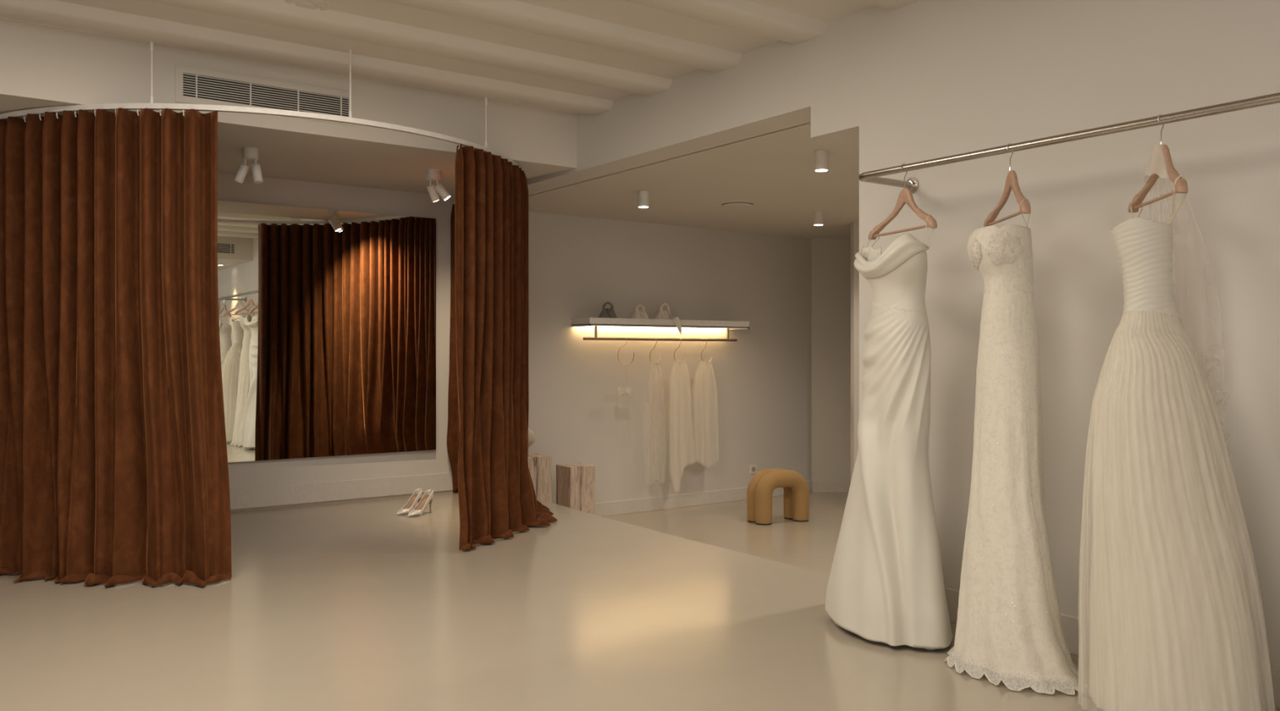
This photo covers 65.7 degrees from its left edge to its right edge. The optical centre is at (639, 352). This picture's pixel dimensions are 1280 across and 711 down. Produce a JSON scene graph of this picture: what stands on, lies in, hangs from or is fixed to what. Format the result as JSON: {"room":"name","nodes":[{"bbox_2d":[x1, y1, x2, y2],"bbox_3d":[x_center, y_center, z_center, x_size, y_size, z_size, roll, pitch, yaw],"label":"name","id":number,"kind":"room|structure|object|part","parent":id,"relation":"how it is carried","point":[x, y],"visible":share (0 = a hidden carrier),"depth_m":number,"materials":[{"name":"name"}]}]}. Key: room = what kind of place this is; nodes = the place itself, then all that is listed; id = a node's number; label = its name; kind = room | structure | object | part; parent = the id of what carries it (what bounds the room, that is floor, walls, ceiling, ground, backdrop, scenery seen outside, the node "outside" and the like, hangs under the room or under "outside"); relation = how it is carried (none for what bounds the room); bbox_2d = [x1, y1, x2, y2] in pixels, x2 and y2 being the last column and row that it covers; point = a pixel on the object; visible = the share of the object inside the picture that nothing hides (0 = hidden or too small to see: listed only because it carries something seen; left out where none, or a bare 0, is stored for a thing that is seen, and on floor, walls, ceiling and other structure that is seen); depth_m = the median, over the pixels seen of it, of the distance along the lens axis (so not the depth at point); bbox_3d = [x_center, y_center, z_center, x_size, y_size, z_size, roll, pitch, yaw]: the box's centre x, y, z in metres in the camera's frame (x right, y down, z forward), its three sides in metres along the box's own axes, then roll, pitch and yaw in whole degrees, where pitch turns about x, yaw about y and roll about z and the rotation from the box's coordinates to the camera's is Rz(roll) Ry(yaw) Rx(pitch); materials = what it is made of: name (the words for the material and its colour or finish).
{"room":"clothing store","nodes":[
{"label":"clothing store","id":0,"kind":"room"},
{"bbox_2d":[0,18,577,195],"bbox_3d":[-3.751,-1.450,5.422,6.860,0.410,1.857,0,0,-36],"label":"wall","id":1,"kind":"structure","parent":0,"point":[41,66],"depth_m":5.86,"materials":[{"name":"paint"}]},
{"bbox_2d":[233,146,263,183],"bbox_3d":[-2.421,-1.154,6.125,0.184,0.218,0.094,0,0,-6],"label":"spotlight","id":2,"kind":"object","parent":1,"relation":"attached to","point":[249,153],"visible":1,"depth_m":6.10,"materials":[{"name":"plastic"}]},
{"bbox_2d":[0,41,519,204],"bbox_3d":[-2.193,-1.411,6.219,3.392,0.388,2.366,0,0,-36],"label":"track","id":3,"kind":"object","parent":1,"relation":"hanging from","point":[129,106],"visible":0.7,"depth_m":5.08,"materials":[{"name":"white metal"}]},
{"bbox_2d":[0,107,231,586],"bbox_3d":[-3.290,-0.036,5.356,2.545,2.365,0.594,0,0,29],"label":"velvet curtain","id":4,"kind":"object","parent":3,"relation":"hanging from","point":[114,468],"visible":1,"depth_m":4.98,"materials":[{"name":"brown fabric"}]},
{"bbox_3d":[-2.441,-1.397,4.954,0.017,0.313,0.017,0,0,-36],"label":"drop rod","id":5,"kind":"part","parent":3,"relation":"part of","materials":[{"name":"white metal"}]},
{"bbox_3d":[-2.193,-1.231,6.219,3.392,0.026,2.366,0,0,-36],"label":"rail","id":6,"kind":"part","parent":3,"relation":"part of","materials":[{"name":"white metal"}]},
{"bbox_3d":[-1.536,-1.423,5.255,0.017,0.365,0.017,0,0,-36],"label":"drop rod","id":7,"kind":"part","parent":3,"relation":"part of","materials":[{"name":"white metal"}]},
{"bbox_3d":[-0.936,-1.397,6.026,0.017,0.313,0.017,0,0,-36],"label":"drop rod","id":8,"kind":"part","parent":3,"relation":"part of","materials":[{"name":"white metal"}]},
{"bbox_2d":[446,143,557,550],"bbox_3d":[-0.979,-0.036,7.014,0.717,2.365,2.560,0,0,-12],"label":"velvet curtain","id":9,"kind":"object","parent":3,"relation":"hanging from","point":[487,435],"visible":1,"depth_m":6.08,"materials":[{"name":"brown fabric"}]},
{"bbox_2d":[175,64,355,125],"bbox_3d":[-2.054,-1.419,5.495,0.963,0.194,0.010,0,0,-36],"label":"ceiling vent","id":10,"kind":"object","parent":1,"relation":"in","point":[197,86],"visible":0.88,"depth_m":5.45,"materials":[{"name":"metal"}]},
{"bbox_2d":[426,169,450,201],"bbox_3d":[-1.401,-1.157,6.871,0.156,0.212,0.121,0,0,22],"label":"spotlight","id":11,"kind":"object","parent":1,"relation":"attached to","point":[431,175],"visible":1,"depth_m":6.86,"materials":[{"name":"white metal"}]},
{"bbox_2d":[0,0,874,114],"bbox_3d":[-0.568,-1.680,1.232,7.120,0.150,9.263,0,0,-36],"label":"ceiling","id":12,"kind":"structure","parent":0,"point":[620,12],"depth_m":4.96,"materials":[{"name":"paint"}]},
{"bbox_2d":[284,0,328,10],"bbox_3d":[-1.537,-1.598,4.563,0.190,0.014,0.190,0,0,-36],"label":"ceiling speaker","id":13,"kind":"object","parent":12,"relation":"attached to","point":[309,4],"visible":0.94,"depth_m":4.53,"materials":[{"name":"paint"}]},
{"bbox_2d":[0,0,613,115],"bbox_3d":[-3.018,-1.584,4.405,6.860,0.062,0.255,0,0,-36],"label":"ceiling beam","id":14,"kind":"structure","parent":12,"relation":"attached to","point":[54,12],"depth_m":5.16,"materials":[{"name":"paint"}]},
{"bbox_2d":[142,0,672,96],"bbox_3d":[-2.661,-1.584,3.910,6.860,0.062,0.255,0,0,-36],"label":"ceiling beam","id":15,"kind":"structure","parent":12,"relation":"attached to","point":[275,12],"depth_m":4.99,"materials":[{"name":"paint"}]},
{"bbox_2d":[382,0,742,72],"bbox_3d":[-2.301,-1.584,3.411,6.860,0.062,0.255,0,0,-36],"label":"ceiling beam","id":16,"kind":"structure","parent":12,"relation":"attached to","point":[512,14],"depth_m":4.81,"materials":[{"name":"paint"}]},
{"bbox_2d":[622,0,827,44],"bbox_3d":[-1.938,-1.584,2.908,6.860,0.062,0.255,0,0,-36],"label":"ceiling beam","id":17,"kind":"structure","parent":12,"relation":"attached to","point":[746,15],"depth_m":4.62,"materials":[{"name":"paint"}]},
{"bbox_2d":[858,0,920,10],"bbox_3d":[-1.581,-1.584,2.414,6.860,0.062,0.255,0,0,-36],"label":"ceiling beam","id":18,"kind":"structure","parent":12,"relation":"attached to","point":[891,5],"depth_m":4.40,"materials":[{"name":"paint"}]},
{"bbox_2d":[217,172,811,503],"bbox_3d":[-2.678,-0.130,7.464,10.990,3.240,0.200,0,0,-36],"label":"wall","id":19,"kind":"structure","parent":0,"point":[578,264],"depth_m":9.20,"materials":[{"name":"white paint"}]},
{"bbox_2d":[217,200,435,462],"bbox_3d":[-2.858,-0.149,7.188,2.936,1.874,0.036,0,0,-35],"label":"wall mirror","id":20,"kind":"object","parent":19,"relation":"attached to","point":[327,317],"visible":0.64,"depth_m":7.50,"materials":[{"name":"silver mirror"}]},
{"bbox_2d":[229,472,453,512],"bbox_3d":[-4.136,1.067,6.280,7.240,0.165,0.014,0,0,-36],"label":"baseboard","id":21,"kind":"structure","parent":19,"relation":"attached to","point":[285,495],"depth_m":7.58,"materials":[{"name":"paint"}]},
{"bbox_2d":[571,317,749,341],"bbox_3d":[0.228,-0.207,9.252,1.853,0.196,0.300,0,0,-36],"label":"wall shelf","id":22,"kind":"object","parent":19,"relation":"attached to","point":[583,322],"visible":1,"depth_m":9.05,"materials":[{"name":"white metal"}]},
{"bbox_3d":[-0.390,-0.182,8.757,0.025,0.121,0.025,0,0,-36],"label":"bar post","id":23,"kind":"part","parent":22,"relation":"part of","materials":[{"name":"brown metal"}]},
{"bbox_2d":[598,302,617,318],"bbox_3d":[-0.292,-0.369,8.821,0.171,0.168,0.108,0,0,-36],"label":"handbag","id":24,"kind":"object","parent":22,"relation":"on","point":[606,313],"visible":0.95,"depth_m":8.80,"materials":[{"name":"black leather"}]},
{"bbox_3d":[-0.285,-0.412,8.833,0.126,0.082,0.027,0,0,-36],"label":"handle","id":25,"kind":"part","parent":24,"relation":"part of","materials":[{"name":"black leather"}]},
{"bbox_2d":[617,337,634,365],"bbox_3d":[-0.125,-0.012,8.948,0.186,0.254,0.034,0,0,-36],"label":"ring hook","id":26,"kind":"object","parent":22,"relation":"hanging from","point":[625,337],"visible":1,"depth_m":8.93,"materials":[{"name":"gold metal"}]},
{"bbox_2d":[617,365,631,395],"bbox_3d":[-0.139,0.470,8.938,0.164,0.716,0.070,0,0,-36],"label":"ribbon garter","id":27,"kind":"object","parent":26,"relation":"hanging from","point":[626,390],"visible":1,"depth_m":8.92,"materials":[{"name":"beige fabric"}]},
{"bbox_2d":[631,304,648,319],"bbox_3d":[-0.005,-0.363,9.030,0.160,0.156,0.111,0,0,-36],"label":"handbag","id":28,"kind":"object","parent":22,"relation":"on","point":[642,314],"visible":0.98,"depth_m":9.01,"materials":[{"name":"beige fabric"}]},
{"bbox_3d":[0.004,-0.402,9.041,0.117,0.077,0.026,0,0,-38],"label":"handle","id":29,"kind":"part","parent":28,"relation":"part of","materials":[{"name":"beige fabric"}]},
{"bbox_2d":[648,337,662,364],"bbox_3d":[0.148,-0.017,9.145,0.150,0.244,0.034,0,0,-36],"label":"ring hook","id":30,"kind":"object","parent":22,"relation":"hanging from","point":[655,338],"visible":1,"depth_m":9.13,"materials":[{"name":"gold metal"}]},
{"bbox_2d":[655,302,671,319],"bbox_3d":[0.228,-0.374,9.199,0.177,0.178,0.112,0,0,-36],"label":"handbag","id":31,"kind":"object","parent":22,"relation":"on","point":[663,313],"visible":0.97,"depth_m":9.17,"materials":[{"name":"beige fabric"}]},
{"bbox_3d":[0.235,-0.419,9.208,0.125,0.088,0.028,0,0,-36],"label":"handle","id":32,"kind":"part","parent":31,"relation":"part of","materials":[{"name":"beige fabric"}]},
{"bbox_2d":[667,310,681,334],"bbox_3d":[0.311,-0.281,9.179,0.093,0.234,0.129,0,0,-36],"label":"shoe","id":33,"kind":"object","parent":22,"relation":"on","point":[677,321],"visible":1,"depth_m":9.14,"materials":[{"name":"beige leather"}]},
{"bbox_2d":[673,337,686,363],"bbox_3d":[0.378,-0.019,9.311,0.150,0.239,0.034,0,0,-36],"label":"ring hook","id":34,"kind":"object","parent":22,"relation":"hanging from","point":[680,338],"visible":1,"depth_m":9.30,"materials":[{"name":"gold metal"}]},
{"bbox_2d":[669,361,695,492],"bbox_3d":[0.398,0.699,9.328,0.302,1.224,0.052,0,0,-36],"label":"veil","id":35,"kind":"object","parent":34,"relation":"hanging from","point":[682,441],"visible":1,"depth_m":9.30,"materials":[{"name":"white fabric"}]},
{"bbox_2d":[701,337,712,362],"bbox_3d":[0.641,-0.020,9.501,0.142,0.237,0.034,0,0,-36],"label":"ring hook","id":36,"kind":"object","parent":22,"relation":"hanging from","point":[705,338],"visible":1,"depth_m":9.48,"materials":[{"name":"gold metal"}]},
{"bbox_2d":[692,360,718,467],"bbox_3d":[0.629,0.595,9.492,0.301,1.029,0.045,0,0,-36],"label":"veil","id":37,"kind":"object","parent":36,"relation":"hanging from","point":[704,394],"visible":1,"depth_m":9.48,"materials":[{"name":"white fabric"}]},
{"bbox_3d":[0.856,-0.182,9.656,0.025,0.121,0.025,0,0,-36],"label":"bar post","id":38,"kind":"part","parent":22,"relation":"part of","materials":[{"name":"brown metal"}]},
{"bbox_2d":[595,480,812,516],"bbox_3d":[0.329,1.427,9.500,3.730,0.125,0.016,0,0,-36],"label":"baseboard","id":39,"kind":"structure","parent":19,"relation":"attached to","point":[651,504],"depth_m":9.49,"materials":[{"name":"paint"}]},
{"bbox_2d":[750,464,756,474],"bbox_3d":[1.156,1.190,10.101,0.090,0.090,0.009,0,0,-36],"label":"wall socket","id":40,"kind":"object","parent":19,"relation":"attached to","point":[753,468],"visible":0.97,"depth_m":10.10,"materials":[{"name":"plastic"}]},
{"bbox_2d":[0,492,1279,710],"bbox_3d":[-0.971,1.345,1.901,7.250,0.390,10.820,0,0,-36],"label":"floor","id":41,"kind":"structure","parent":0,"point":[361,605],"depth_m":4.02,"materials":[{"name":"beige concrete"}]},
{"bbox_2d":[395,488,422,515],"bbox_3d":[-1.653,1.066,7.089,0.087,0.164,0.232,0,0,38],"label":"pump","id":42,"kind":"object","parent":41,"relation":"on","point":[416,496],"visible":0.96,"depth_m":7.11,"materials":[{"name":"white leather"}]},
{"bbox_2d":[407,488,433,516],"bbox_3d":[-1.562,1.066,7.029,0.087,0.164,0.251,0,0,26],"label":"pump","id":43,"kind":"object","parent":41,"relation":"on","point":[428,496],"visible":1,"depth_m":7.06,"materials":[{"name":"white leather"}]},
{"bbox_2d":[528,122,858,238],"bbox_3d":[3.080,-1.272,8.387,7.190,0.100,8.000,0,0,-36],"label":"ceiling","id":44,"kind":"structure","parent":0,"point":[775,171],"depth_m":7.51,"materials":[{"name":"paint"}]},
{"bbox_2d":[637,191,648,208],"bbox_3d":[0.027,-1.162,7.518,0.086,0.120,0.086,0,0,-36],"label":"spotlight","id":45,"kind":"object","parent":44,"relation":"in","point":[642,196],"visible":1,"depth_m":7.48,"materials":[{"name":"white metal"}]},
{"bbox_2d":[716,200,758,207],"bbox_3d":[0.789,-1.212,8.008,0.350,0.020,0.356,0,0,-36],"label":"air vent","id":46,"kind":"object","parent":44,"relation":"attached to","point":[727,203],"visible":1,"depth_m":7.99,"materials":[{"name":"metal"}]},
{"bbox_2d":[813,210,823,226],"bbox_3d":[1.545,-1.162,8.575,0.086,0.120,0.086,0,0,-36],"label":"spotlight","id":47,"kind":"object","parent":44,"relation":"in","point":[818,215],"visible":1,"depth_m":8.54,"materials":[{"name":"white metal"}]},
{"bbox_2d":[813,150,828,172],"bbox_3d":[1.100,-1.162,6.009,0.086,0.120,0.086,0,0,-36],"label":"spotlight","id":48,"kind":"object","parent":44,"relation":"in","point":[820,157],"visible":1,"depth_m":5.97,"materials":[{"name":"white metal"}]},
{"bbox_2d":[604,492,848,574],"bbox_3d":[2.995,1.540,8.326,7.400,0.100,8.000,0,0,-36],"label":"floor","id":49,"kind":"structure","parent":0,"point":[811,544],"depth_m":8.39,"materials":[{"name":"beige concrete"}]},
{"bbox_2d":[528,453,551,502],"bbox_3d":[-0.889,1.167,8.138,0.240,0.646,0.240,0,0,-36],"label":"stone plinth","id":50,"kind":"object","parent":49,"relation":"on","point":[540,465],"visible":0.28,"depth_m":8.06,"materials":[{"name":"stone"}]},
{"bbox_2d":[528,427,535,456],"bbox_3d":[-0.942,0.729,8.100,0.176,0.230,0.176,0,0,-36],"label":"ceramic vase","id":51,"kind":"object","parent":50,"relation":"on","point":[531,437],"visible":0.27,"depth_m":8.06,"materials":[{"name":"white ceramic"}]},
{"bbox_2d":[555,462,595,514],"bbox_3d":[-0.544,1.218,8.356,0.246,0.543,0.230,0,0,-36],"label":"stone plinth","id":52,"kind":"object","parent":49,"relation":"on","point":[575,482],"visible":0.56,"depth_m":8.28,"materials":[{"name":"stone"}]},
{"bbox_2d":[746,468,808,524],"bbox_3d":[1.221,1.262,8.765,0.533,0.455,0.287,0,0,-25],"label":"stool","id":53,"kind":"object","parent":49,"relation":"on","point":[761,487],"visible":1,"depth_m":8.69,"materials":[{"name":"fabric"}]},
{"bbox_2d":[811,238,850,479],"bbox_3d":[2.636,0.134,10.673,1.600,2.712,0.150,0,0,0],"label":"wall","id":54,"kind":"structure","parent":0,"point":[830,257],"depth_m":10.60,"materials":[{"name":"white paint"}]},
{"bbox_2d":[812,480,850,492],"bbox_3d":[2.636,1.427,10.590,1.600,0.125,0.016,0,0,0],"label":"baseboard","id":55,"kind":"structure","parent":54,"relation":"attached to","point":[818,486],"depth_m":10.58,"materials":[{"name":"paint"}]},
{"bbox_2d":[850,221,858,480],"bbox_3d":[3.593,0.134,9.299,3.200,2.712,0.150,0,0,0],"label":"wall","id":56,"kind":"structure","parent":0,"point":[854,225],"depth_m":9.22,"materials":[{"name":"white paint"}]},
{"bbox_2d":[526,0,1279,663],"bbox_3d":[1.758,-0.300,3.870,0.260,2.900,10.820,0,0,-36],"label":"wall","id":57,"kind":"structure","parent":0,"point":[922,80],"depth_m":3.82,"materials":[{"name":"white paint"}]},
{"bbox_2d":[858,92,1279,193],"bbox_3d":[1.872,-0.654,3.169,0.374,0.249,2.850,0,0,-36],"label":"rail","id":58,"kind":"object","parent":57,"relation":"attached to","point":[872,176],"visible":0.96,"depth_m":3.42,"materials":[{"name":"silver metal"}]},
{"bbox_2d":[867,163,937,239],"bbox_3d":[1.060,-0.620,3.991,0.048,0.287,0.434,0,0,-21],"label":"clothes hanger","id":59,"kind":"object","parent":58,"relation":"hanging from","point":[905,196],"visible":0.99,"depth_m":3.99,"materials":[{"name":"brown wood"}]},
{"bbox_2d":[825,213,952,649],"bbox_3d":[1.022,0.304,4.069,0.386,1.680,0.626,0,0,-28],"label":"gown","id":60,"kind":"object","parent":59,"relation":"hanging from","point":[886,584],"visible":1,"depth_m":3.89,"materials":[{"name":"white fabric"}]},
{"bbox_2d":[860,244,881,261],"bbox_3d":[0.934,-0.395,4.023,0.026,0.090,0.151,0,0,-21],"label":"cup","id":61,"kind":"object","parent":60,"relation":"hanging from","point":[867,254],"depth_m":4.01,"materials":[{"name":"white fabric"}]},
{"bbox_2d":[983,142,1031,226],"bbox_3d":[1.339,-0.620,3.604,0.046,0.287,0.434,0,0,2],"label":"clothes hanger","id":62,"kind":"object","parent":58,"relation":"hanging from","point":[1011,180],"visible":0.97,"depth_m":3.60,"materials":[{"name":"brown wood"}]},
{"bbox_2d":[944,197,1088,695],"bbox_3d":[1.361,0.305,3.559,0.392,1.682,0.576,0,0,-33],"label":"gown","id":63,"kind":"object","parent":62,"relation":"hanging from","point":[1009,630],"visible":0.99,"depth_m":3.49,"materials":[{"name":"beige fabric"}]},
{"bbox_2d":[969,238,981,270],"bbox_3d":[1.216,-0.357,3.598,0.032,0.113,0.089,0,0,10],"label":"cup","id":64,"kind":"object","parent":63,"relation":"on","point":[975,243],"depth_m":3.58,"materials":[{"name":"white fabric"}]},
{"bbox_2d":[986,230,1024,265],"bbox_3d":[1.298,-0.373,3.517,0.129,0.123,0.029,0,0,11],"label":"cup","id":65,"kind":"object","parent":63,"relation":"on","point":[1003,247],"depth_m":3.52,"materials":[{"name":"white fabric"}]},
{"bbox_2d":[1128,113,1187,212],"bbox_3d":[1.657,-0.620,3.164,0.045,0.287,0.434,0,0,8],"label":"clothes hanger","id":66,"kind":"object","parent":58,"relation":"hanging from","point":[1180,186],"visible":0.87,"depth_m":3.14,"materials":[{"name":"brown wood"}]},
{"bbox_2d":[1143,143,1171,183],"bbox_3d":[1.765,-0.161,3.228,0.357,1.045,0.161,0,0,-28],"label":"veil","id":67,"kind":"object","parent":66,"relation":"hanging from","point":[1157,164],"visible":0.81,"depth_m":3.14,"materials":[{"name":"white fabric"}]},
{"bbox_2d":[1082,174,1271,710],"bbox_3d":[1.681,0.298,3.127,0.548,1.671,0.553,0,0,-15],"label":"gown","id":68,"kind":"object","parent":66,"relation":"hanging from","point":[1169,621],"visible":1,"depth_m":3.02,"materials":[{"name":"white fabric"}]},
{"bbox_2d":[944,586,1279,708],"bbox_3d":[2.917,1.079,2.027,0.016,0.142,6.474,0,0,-36],"label":"baseboard","id":69,"kind":"structure","parent":57,"relation":"attached to","point":[1074,628],"depth_m":3.74,"materials":[{"name":"paint"}]}
]}

